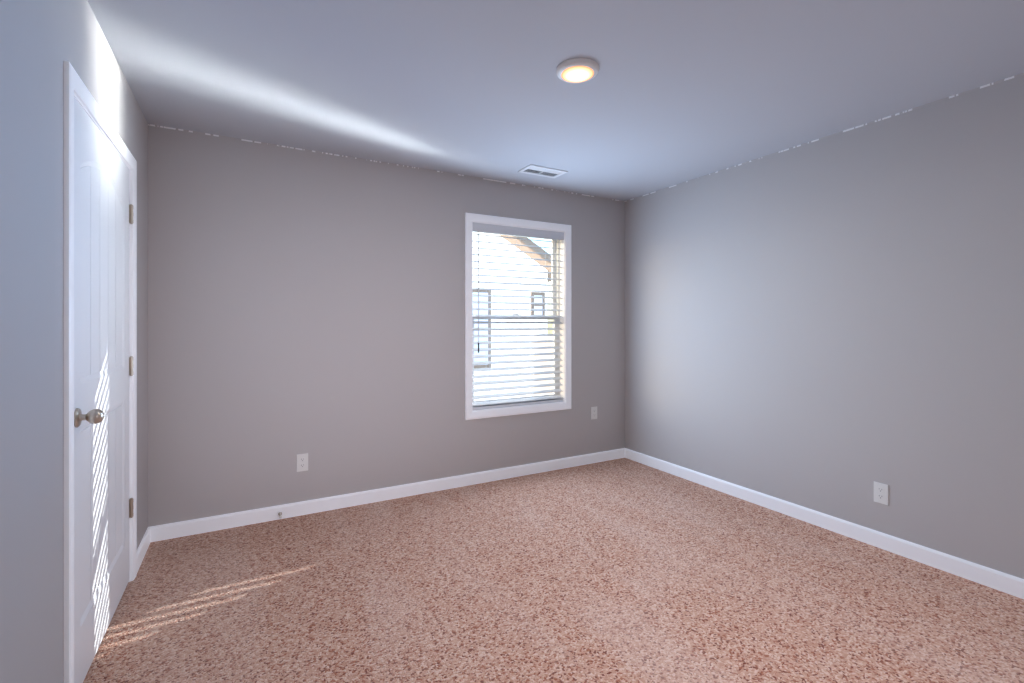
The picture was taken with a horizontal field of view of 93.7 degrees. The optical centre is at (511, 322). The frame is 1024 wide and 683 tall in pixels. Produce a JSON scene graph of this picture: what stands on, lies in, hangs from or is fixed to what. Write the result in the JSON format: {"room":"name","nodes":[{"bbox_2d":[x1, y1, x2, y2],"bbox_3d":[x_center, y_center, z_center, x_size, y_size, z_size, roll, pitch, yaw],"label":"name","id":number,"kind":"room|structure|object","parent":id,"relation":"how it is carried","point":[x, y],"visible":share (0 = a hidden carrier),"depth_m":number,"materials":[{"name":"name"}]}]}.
{"room":"empty bedroom","nodes":[
{"label":"empty bedroom","id":0,"kind":"room"},
{"bbox_2d":[0,0,147,682],"bbox_3d":[-1.202,0.058,0.952,0.180,2.440,4.130,0,0,-29],"label":"wall","id":1,"kind":"structure","parent":0,"point":[41,41],"depth_m":1.33,"materials":[{"name":"paint"}]},
{"bbox_2d":[64,60,136,682],"bbox_3d":[-1.720,0.227,1.933,0.166,2.102,1.054,0,0,-29],"label":"door frame","id":2,"kind":"structure","parent":1,"relation":"attached to","point":[75,87],"depth_m":1.53,"materials":[{"name":"paint"}]},
{"bbox_2d":[74,97,133,682],"bbox_3d":[-1.651,0.255,1.982,0.108,2.022,0.935,0,0,-29],"label":"door","id":3,"kind":"structure","parent":1,"relation":"in","point":[103,362],"depth_m":1.90,"materials":[{"name":"paint"}]},
{"bbox_2d":[137,528,150,571],"bbox_3d":[-2.013,1.234,2.615,0.014,0.088,0.406,0,0,-29],"label":"baseboard","id":4,"kind":"structure","parent":1,"relation":"attached to","point":[143,545],"depth_m":2.61,"materials":[{"name":"paint"}]},
{"bbox_2d":[148,126,624,526],"bbox_3d":[-0.560,0.058,3.754,3.960,2.440,0.150,0,0,-29],"label":"wall","id":5,"kind":"structure","parent":0,"point":[312,304],"depth_m":3.28,"materials":[{"name":"paint"}]},
{"bbox_2d":[297,453,307,471],"bbox_3d":[-1.397,0.931,3.201,0.070,0.114,0.007,0,0,-29],"label":"electrical outlet","id":6,"kind":"object","parent":5,"relation":"attached to","point":[302,462],"visible":1,"depth_m":3.20,"materials":[{"name":"plastic"}]},
{"bbox_2d":[148,448,624,541],"bbox_3d":[-0.520,1.234,3.682,3.660,0.088,0.014,0,0,-29],"label":"baseboard","id":7,"kind":"structure","parent":5,"relation":"attached to","point":[202,525],"depth_m":3.37,"materials":[{"name":"paint"}]},
{"bbox_2d":[465,213,570,419],"bbox_3d":[0.044,-0.052,4.077,1.018,1.628,0.161,0,0,-29],"label":"window frame","id":8,"kind":"structure","parent":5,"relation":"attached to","point":[559,237],"depth_m":4.05,"materials":[{"name":"paint"}]},
{"bbox_2d":[591,406,596,419],"bbox_3d":[0.752,0.823,4.392,0.070,0.114,0.007,0,0,-29],"label":"electrical outlet","id":9,"kind":"object","parent":5,"relation":"attached to","point":[593,412],"visible":1,"depth_m":4.39,"materials":[{"name":"plastic"}]},
{"bbox_2d":[83,458,1023,682],"bbox_3d":[0.441,1.328,1.948,3.960,0.100,4.280,0,0,-29],"label":"floor","id":10,"kind":"structure","parent":0,"point":[623,570],"depth_m":2.22,"materials":[{"name":"brown carpet"}]},
{"bbox_2d":[87,0,1023,200],"bbox_3d":[0.441,-1.212,1.948,3.960,0.100,4.280,0,0,-29],"label":"ceiling","id":11,"kind":"structure","parent":0,"point":[672,93],"depth_m":2.24,"materials":[{"name":"paint"}]},
{"bbox_2d":[518,164,567,177],"bbox_3d":[0.238,-1.159,3.676,0.335,0.007,0.185,0,0,-29],"label":"ceiling vent","id":12,"kind":"object","parent":11,"relation":"in","point":[541,171],"visible":1,"depth_m":3.67,"materials":[{"name":"metal"}]},
{"bbox_2d":[556,58,598,82],"bbox_3d":[0.300,-1.147,2.202,0.196,0.031,0.196,0,0,-29],"label":"recessed light","id":13,"kind":"object","parent":11,"relation":"in","point":[577,70],"visible":0.98,"depth_m":2.16,"materials":[{"name":"white glass"}]},
{"bbox_2d":[148,73,1023,201],"bbox_3d":[0.441,-1.157,1.948,3.660,0.009,3.980,0,0,-29],"label":"crown molding","id":14,"kind":"structure","parent":11,"relation":"attached to","point":[1002,80],"depth_m":3.16,"materials":[{"name":"white paint"}]},
{"bbox_2d":[625,75,1023,578],"bbox_3d":[2.143,0.058,2.806,0.150,2.440,4.130,0,0,-29],"label":"wall","id":15,"kind":"structure","parent":0,"point":[833,325],"depth_m":2.84,"materials":[{"name":"paint"}]},
{"bbox_2d":[625,448,1023,598],"bbox_3d":[2.039,1.234,2.826,0.014,0.088,3.966,0,0,-29],"label":"baseboard","id":16,"kind":"structure","parent":15,"relation":"attached to","point":[989,577],"depth_m":2.82,"materials":[{"name":"paint"}]},
{"bbox_2d":[874,482,887,504],"bbox_3d":[2.096,0.968,2.728,0.007,0.114,0.070,0,0,-29],"label":"electrical outlet","id":17,"kind":"object","parent":15,"relation":"attached to","point":[881,493],"visible":1,"depth_m":2.72,"materials":[{"name":"plastic"}]},
{"label":"outside","id":18,"kind":"structure","parent":0,"visible":0},
{"bbox_3d":[-11.054,4.378,30.254,70.000,0.200,56.360,0,0,-29],"label":"ground","id":19,"kind":"structure","parent":18,"visible":0},
{"bbox_2d":[473,232,552,400],"bbox_3d":[-5.164,0.190,11.481,10.000,8.176,8.570,0,0,-29],"label":"house","id":20,"kind":"structure","parent":19,"relation":"on","point":[508,266],"depth_m":9.82,"materials":[{"name":"white"}]}
]}

